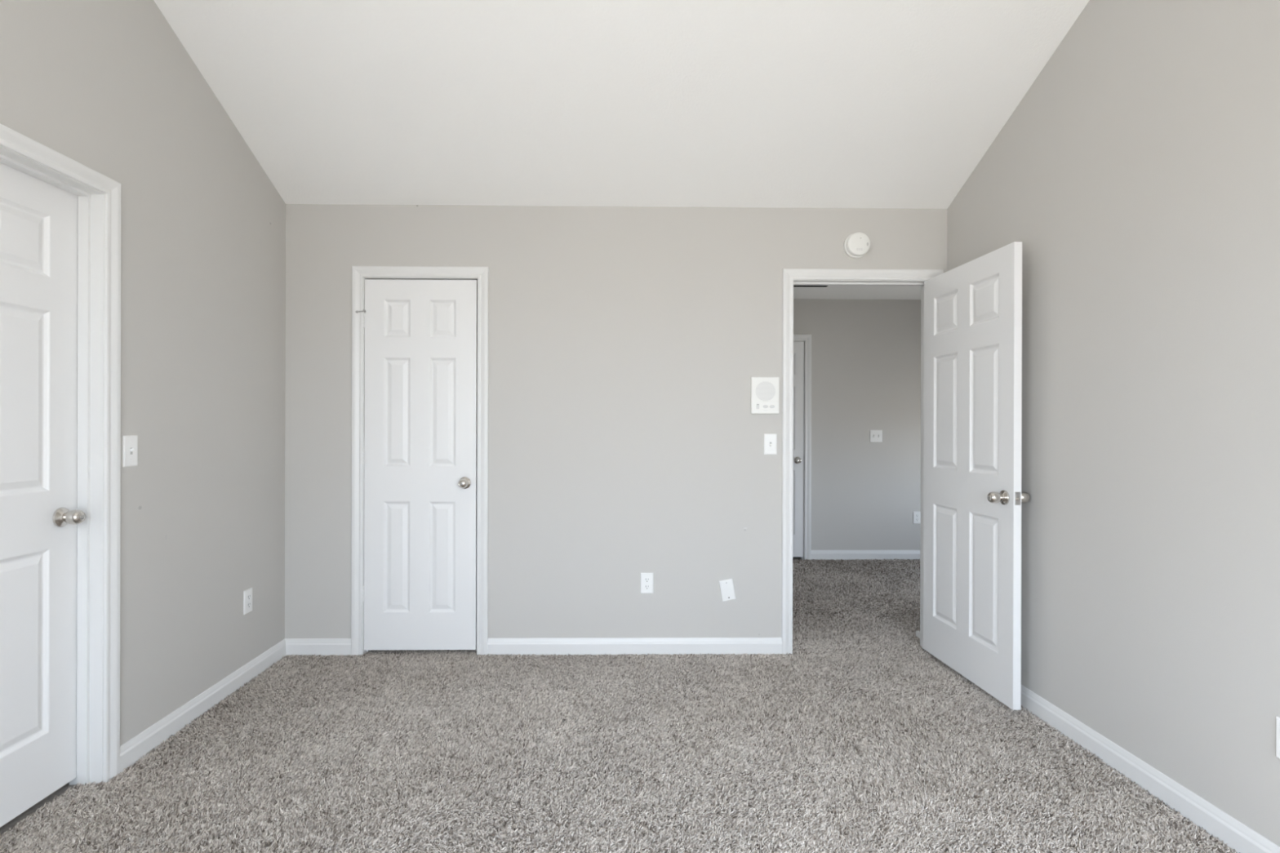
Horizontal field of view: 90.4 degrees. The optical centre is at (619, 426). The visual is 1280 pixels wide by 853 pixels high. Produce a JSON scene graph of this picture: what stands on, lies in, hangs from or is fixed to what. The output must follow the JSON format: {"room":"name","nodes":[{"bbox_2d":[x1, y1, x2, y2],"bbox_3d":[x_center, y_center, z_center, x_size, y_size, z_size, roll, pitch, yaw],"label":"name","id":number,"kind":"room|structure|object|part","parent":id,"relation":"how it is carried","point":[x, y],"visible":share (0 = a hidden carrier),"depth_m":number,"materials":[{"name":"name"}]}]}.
{"room":"empty bedroom","nodes":[
{"label":"empty bedroom","id":0,"kind":"room"},
{"bbox_2d":[0,0,285,746],"bbox_3d":[-1.848,-0.542,1.168,0.115,3.593,4.600,0,0,-1],"label":"wall","id":1,"kind":"structure","parent":0,"point":[109,86],"depth_m":2.60,"materials":[{"name":"beige paint"}]},
{"bbox_2d":[0,162,85,826],"bbox_3d":[-1.865,0.207,1.840,0.109,2.032,0.762,0,0,-1],"label":"door","id":2,"kind":"structure","parent":1,"relation":"in","point":[40,516],"depth_m":2.06,"materials":[{"name":"white paint"}]},
{"bbox_3d":[-1.847,0.307,2.150,0.058,0.051,0.051,0,0,-1],"label":"knob","id":3,"kind":"part","parent":2,"relation":"part of","materials":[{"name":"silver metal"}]},
{"bbox_2d":[0,124,120,785],"bbox_3d":[-1.851,0.190,1.840,0.131,2.128,0.890,0,0,-1],"label":"door frame","id":4,"kind":"structure","parent":1,"relation":"attached to","point":[99,217],"depth_m":2.22,"materials":[{"name":"white paint"}]},
{"bbox_3d":[-1.791,-0.845,1.840,0.016,0.057,0.890,0,0,-1],"label":"head casing","id":5,"kind":"part","parent":4,"relation":"part of","materials":[{"name":"white paint"}]},
{"bbox_3d":[-1.800,0.190,2.257,0.016,2.128,0.057,0,0,-1],"label":"casing","id":6,"kind":"part","parent":4,"relation":"part of","materials":[{"name":"white paint"}]},
{"bbox_2d":[122,435,137,466],"bbox_3d":[-1.799,0.091,2.348,0.019,0.114,0.070,0,0,-1],"label":"light switch","id":7,"kind":"object","parent":1,"relation":"attached to","point":[129,443],"visible":1,"depth_m":2.34,"materials":[{"name":"white plastic"}]},
{"bbox_2d":[120,638,285,773],"bbox_3d":[-1.812,1.206,2.878,0.013,0.095,1.184,0,0,-1],"label":"baseboard","id":8,"kind":"structure","parent":1,"relation":"attached to","point":[133,749],"depth_m":2.70,"materials":[{"name":"white paint"}]},
{"bbox_2d":[243,587,252,614],"bbox_3d":[-1.818,0.856,3.114,0.007,0.114,0.070,0,0,-1],"label":"wall outlet","id":9,"kind":"object","parent":1,"relation":"attached to","point":[247,594],"visible":1,"depth_m":3.10,"materials":[{"name":"white plastic"}]},
{"bbox_2d":[246,601,250,608],"bbox_3d":[-1.816,0.875,3.114,0.003,0.027,0.034,0,0,-1],"label":"receptacle","id":10,"kind":"object","parent":9,"relation":"attached to","point":[248,603],"depth_m":3.11,"materials":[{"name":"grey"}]},
{"bbox_2d":[246,593,251,599],"bbox_3d":[-1.816,0.836,3.114,0.003,0.027,0.034,0,0,-1],"label":"receptacle","id":11,"kind":"object","parent":9,"relation":"attached to","point":[248,595],"depth_m":3.11,"materials":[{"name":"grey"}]},
{"bbox_2d":[284,204,946,638],"bbox_3d":[0.917,-0.056,3.565,5.715,2.632,0.115,0,0,-1],"label":"wall","id":12,"kind":"structure","parent":0,"point":[627,344],"depth_m":3.49,"materials":[{"name":"beige paint"}]},
{"bbox_2d":[284,638,351,656],"bbox_3d":[-1.644,1.206,3.466,0.366,0.095,0.013,0,0,-1],"label":"baseboard","id":13,"kind":"structure","parent":12,"relation":"attached to","point":[322,646],"depth_m":3.46,"materials":[{"name":"white paint"}]},
{"bbox_2d":[355,279,477,649],"bbox_3d":[-1.114,0.210,3.461,0.658,2.028,0.109,0,0,-1],"label":"door","id":14,"kind":"structure","parent":12,"relation":"in","point":[420,452],"depth_m":3.48,"materials":[{"name":"white paint"}]},
{"bbox_3d":[-0.845,0.309,3.442,0.051,0.051,0.058,0,0,-1],"label":"knob","id":15,"kind":"part","parent":14,"relation":"part of","materials":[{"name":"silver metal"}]},
{"bbox_2d":[351,266,488,656],"bbox_3d":[-1.089,0.191,3.529,0.740,2.128,0.131,0,0,-1],"label":"door frame","id":16,"kind":"structure","parent":12,"relation":"attached to","point":[359,273],"depth_m":3.47,"materials":[{"name":"white paint"}]},
{"bbox_3d":[-1.430,0.190,3.467,0.057,2.128,0.016,0,0,-1],"label":"casing","id":17,"kind":"part","parent":16,"relation":"part of","materials":[{"name":"white paint"}]},
{"bbox_3d":[-1.086,-0.844,3.471,0.740,0.057,0.016,0,0,-1],"label":"head casing","id":18,"kind":"part","parent":16,"relation":"part of","materials":[{"name":"white paint"}]},
{"bbox_3d":[-0.747,0.192,3.477,0.057,2.128,0.016,0,0,-1],"label":"casing","id":19,"kind":"part","parent":16,"relation":"part of","materials":[{"name":"white paint"}]},
{"bbox_2d":[487,637,782,656],"bbox_3d":[0.088,1.211,3.490,1.618,0.095,0.013,0,0,-1],"label":"baseboard","id":20,"kind":"structure","parent":12,"relation":"attached to","point":[572,646],"depth_m":3.49,"materials":[{"name":"white paint"}]},
{"bbox_2d":[640,573,653,593],"bbox_3d":[0.152,0.862,3.494,0.070,0.114,0.007,0,0,-1],"label":"wall outlet","id":21,"kind":"object","parent":12,"relation":"attached to","point":[646,579],"visible":1,"depth_m":3.49,"materials":[{"name":"white plastic"}]},
{"bbox_2d":[644,584,649,589],"bbox_3d":[0.152,0.882,3.492,0.034,0.027,0.003,0,0,-1],"label":"receptacle","id":22,"kind":"object","parent":21,"relation":"attached to","point":[646,586],"depth_m":3.49,"materials":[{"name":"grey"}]},
{"bbox_2d":[644,577,649,582],"bbox_3d":[0.152,0.843,3.492,0.034,0.027,0.003,0,0,-1],"label":"receptacle","id":23,"kind":"object","parent":21,"relation":"attached to","point":[646,579],"depth_m":3.49,"materials":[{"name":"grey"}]},
{"bbox_2d":[719,578,735,601],"bbox_3d":[0.596,0.900,3.499,0.094,0.128,0.017,0,0,-1],"label":"blank cover plate","id":24,"kind":"object","parent":12,"relation":"attached to","point":[726,586],"visible":1,"depth_m":3.49,"materials":[{"name":"white plastic"}]},
{"bbox_2d":[751,377,779,413],"bbox_3d":[0.803,-0.171,3.496,0.153,0.202,0.021,0,0,-1],"label":"intercom panel","id":25,"kind":"object","parent":12,"relation":"attached to","point":[764,390],"visible":1,"depth_m":3.49,"materials":[{"name":"white plastic"}]},
{"bbox_3d":[0.803,-0.104,3.490,0.151,0.064,0.003,0,0,-1],"label":"control panel","id":26,"kind":"part","parent":25,"relation":"part of","materials":[{"name":"white plastic"}]},
{"bbox_2d":[755,381,775,399],"bbox_3d":[0.803,-0.193,3.490,0.109,0.107,0.002,0,0,-1],"label":"speaker grille","id":27,"kind":"object","parent":25,"relation":"attached to","point":[765,390],"depth_m":3.49,"materials":[{"name":"white plastic"}]},
{"bbox_2d":[764,434,777,454],"bbox_3d":[0.834,0.098,3.497,0.070,0.114,0.019,0,0,-1],"label":"light switch","id":28,"kind":"object","parent":12,"relation":"attached to","point":[770,440],"visible":1,"depth_m":3.50,"materials":[{"name":"white plastic"}]},
{"bbox_2d":[844,232,870,258],"bbox_3d":[1.309,-0.998,3.486,0.138,0.138,0.053,0,0,-1],"label":"smoke detector","id":29,"kind":"object","parent":12,"relation":"attached to","point":[856,245],"visible":1,"depth_m":3.46,"materials":[{"name":"white plastic"}]},
{"bbox_2d":[781,268,943,654],"bbox_3d":[1.342,0.197,3.571,0.888,2.128,0.147,0,0,-1],"label":"door frame","id":30,"kind":"structure","parent":12,"relation":"attached to","point":[791,277],"depth_m":3.50,"materials":[{"name":"white paint"}]},
{"bbox_3d":[0.928,0.196,3.500,0.057,2.128,0.016,0,0,-1],"label":"casing","id":31,"kind":"part","parent":30,"relation":"part of","materials":[{"name":"white paint"}]},
{"bbox_3d":[1.346,-0.838,3.506,0.888,0.057,0.016,0,0,-1],"label":"head casing","id":32,"kind":"part","parent":30,"relation":"part of","materials":[{"name":"white paint"}]},
{"bbox_3d":[1.757,0.198,3.643,0.057,2.128,0.016,0,0,-1],"label":"casing","id":33,"kind":"part","parent":30,"relation":"part of","materials":[{"name":"white paint"}]},
{"bbox_2d":[0,557,1239,852],"bbox_3d":[0.287,1.328,2.435,7.000,0.138,7.300,0,0,-1],"label":"floor","id":34,"kind":"structure","parent":0,"point":[860,739],"depth_m":2.35,"materials":[{"name":"carpet"}]},
{"bbox_2d":[153,0,1089,208],"bbox_3d":[0.032,-1.762,1.194,3.639,1.105,4.600,0,0,-1],"label":"ceiling","id":35,"kind":"structure","parent":0,"point":[786,104],"depth_m":2.84,"materials":[{"name":"white paint"}]},
{"bbox_2d":[793,298,920,550],"bbox_3d":[2.165,-0.044,6.053,3.150,2.612,0.115,0,0,-1],"label":"wall","id":36,"kind":"structure","parent":0,"point":[866,353],"depth_m":6.00,"materials":[{"name":"beige paint"}]},
{"bbox_2d":[792,341,804,556],"bbox_3d":[1.359,0.213,5.967,0.762,2.032,0.107,0,0,-1],"label":"door","id":37,"kind":"structure","parent":36,"relation":"in","point":[798,346],"depth_m":5.99,"materials":[{"name":"white paint"}]},
{"bbox_3d":[1.680,0.318,5.947,0.051,0.051,0.058,0,0,-1],"label":"knob","id":38,"kind":"part","parent":37,"relation":"part of","materials":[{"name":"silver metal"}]},
{"bbox_2d":[793,334,811,559],"bbox_3d":[1.359,0.196,6.034,0.892,2.128,0.131,0,0,-1],"label":"door frame","id":39,"kind":"structure","parent":36,"relation":"attached to","point":[806,339],"depth_m":5.98,"materials":[{"name":"white paint"}]},
{"bbox_3d":[1.363,-0.840,5.976,0.892,0.057,0.016,0,0,-1],"label":"head casing","id":40,"kind":"part","parent":39,"relation":"part of","materials":[{"name":"white paint"}]},
{"bbox_3d":[1.778,0.197,5.982,0.057,2.128,0.016,0,0,-1],"label":"casing","id":41,"kind":"part","parent":39,"relation":"part of","materials":[{"name":"white paint"}]},
{"bbox_2d":[810,550,919,560],"bbox_3d":[2.720,1.216,5.998,1.834,0.095,0.013,0,0,-1],"label":"baseboard","id":42,"kind":"structure","parent":36,"relation":"attached to","point":[815,554],"depth_m":5.99,"materials":[{"name":"white paint"}]},
{"bbox_2d":[870,430,882,442],"bbox_3d":[2.425,0.091,5.990,0.116,0.114,0.019,0,0,-1],"label":"light switch","id":43,"kind":"object","parent":36,"relation":"attached to","point":[876,436],"visible":1,"depth_m":5.99,"materials":[{"name":"white plastic"}]},
{"bbox_2d":[913,511,919,524],"bbox_3d":[2.813,0.862,6.002,0.070,0.114,0.007,0,0,-1],"label":"wall outlet","id":44,"kind":"object","parent":36,"relation":"attached to","point":[916,514],"visible":1,"depth_m":6.00,"materials":[{"name":"white plastic"}]},
{"bbox_2d":[793,285,920,299],"bbox_3d":[2.135,-1.250,4.817,3.050,0.100,2.355,0,0,-1],"label":"ceiling","id":45,"kind":"structure","parent":0,"point":[829,292],"depth_m":5.70,"materials":[{"name":"white paint"}]},
{"bbox_2d":[793,285,827,287],"bbox_3d":[1.459,-1.196,5.115,0.627,0.010,0.612,0,0,-1],"label":"ceiling vent","id":46,"kind":"object","parent":45,"relation":"in","point":[793,286],"visible":0.09,"depth_m":5.40,"materials":[{"name":"black metal"}]},
{"bbox_2d":[923,241,1030,710],"bbox_3d":[1.715,0.214,3.138,0.181,2.032,0.780,0,0,-2],"label":"door","id":47,"kind":"structure","parent":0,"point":[973,496],"depth_m":3.04,"materials":[{"name":"white paint"}]},
{"bbox_3d":[1.667,0.315,2.816,0.058,0.051,0.051,0,0,-2],"label":"knob","id":48,"kind":"part","parent":47,"relation":"part of","materials":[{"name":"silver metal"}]},
{"bbox_3d":[1.729,0.312,2.758,0.025,0.057,0.003,0,0,-2],"label":"latch plate","id":49,"kind":"part","parent":47,"relation":"part of","materials":[{"name":"silver metal"}]},
{"bbox_3d":[1.787,0.315,2.820,0.058,0.051,0.051,0,0,-2],"label":"knob","id":50,"kind":"part","parent":47,"relation":"part of","materials":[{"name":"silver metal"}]},
{"bbox_2d":[946,0,1279,846],"bbox_3d":[1.906,-0.533,1.221,0.115,3.593,4.600,0,0,-1],"label":"wall","id":51,"kind":"structure","parent":0,"point":[1136,176],"depth_m":2.18,"materials":[{"name":"beige paint"}]},
{"bbox_2d":[1021,684,1279,852],"bbox_3d":[1.837,1.216,1.221,0.013,0.095,4.600,0,0,-1],"label":"baseboard","id":52,"kind":"structure","parent":51,"relation":"attached to","point":[1239,837],"depth_m":2.16,"materials":[{"name":"white paint"}]},
{"bbox_2d":[1275,715,1279,759],"bbox_3d":[1.834,0.866,1.739,0.007,0.114,0.070,0,0,-1],"label":"wall outlet","id":53,"kind":"object","parent":51,"relation":"attached to","point":[1277,718],"visible":1,"depth_m":1.77,"materials":[{"name":"white plastic"}]},
{"bbox_3d":[1.854,0.031,3.710,0.117,2.462,0.147,0,0,-1],"label":"wall","id":54,"kind":"structure","parent":0,"visible":0},
{"bbox_2d":[915,631,919,639],"bbox_3d":[1.784,1.241,3.714,0.021,0.042,0.163,0,0,-1],"label":"trim","id":55,"kind":"structure","parent":54,"relation":"attached to","point":[917,633],"depth_m":3.77,"materials":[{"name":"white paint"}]}
]}

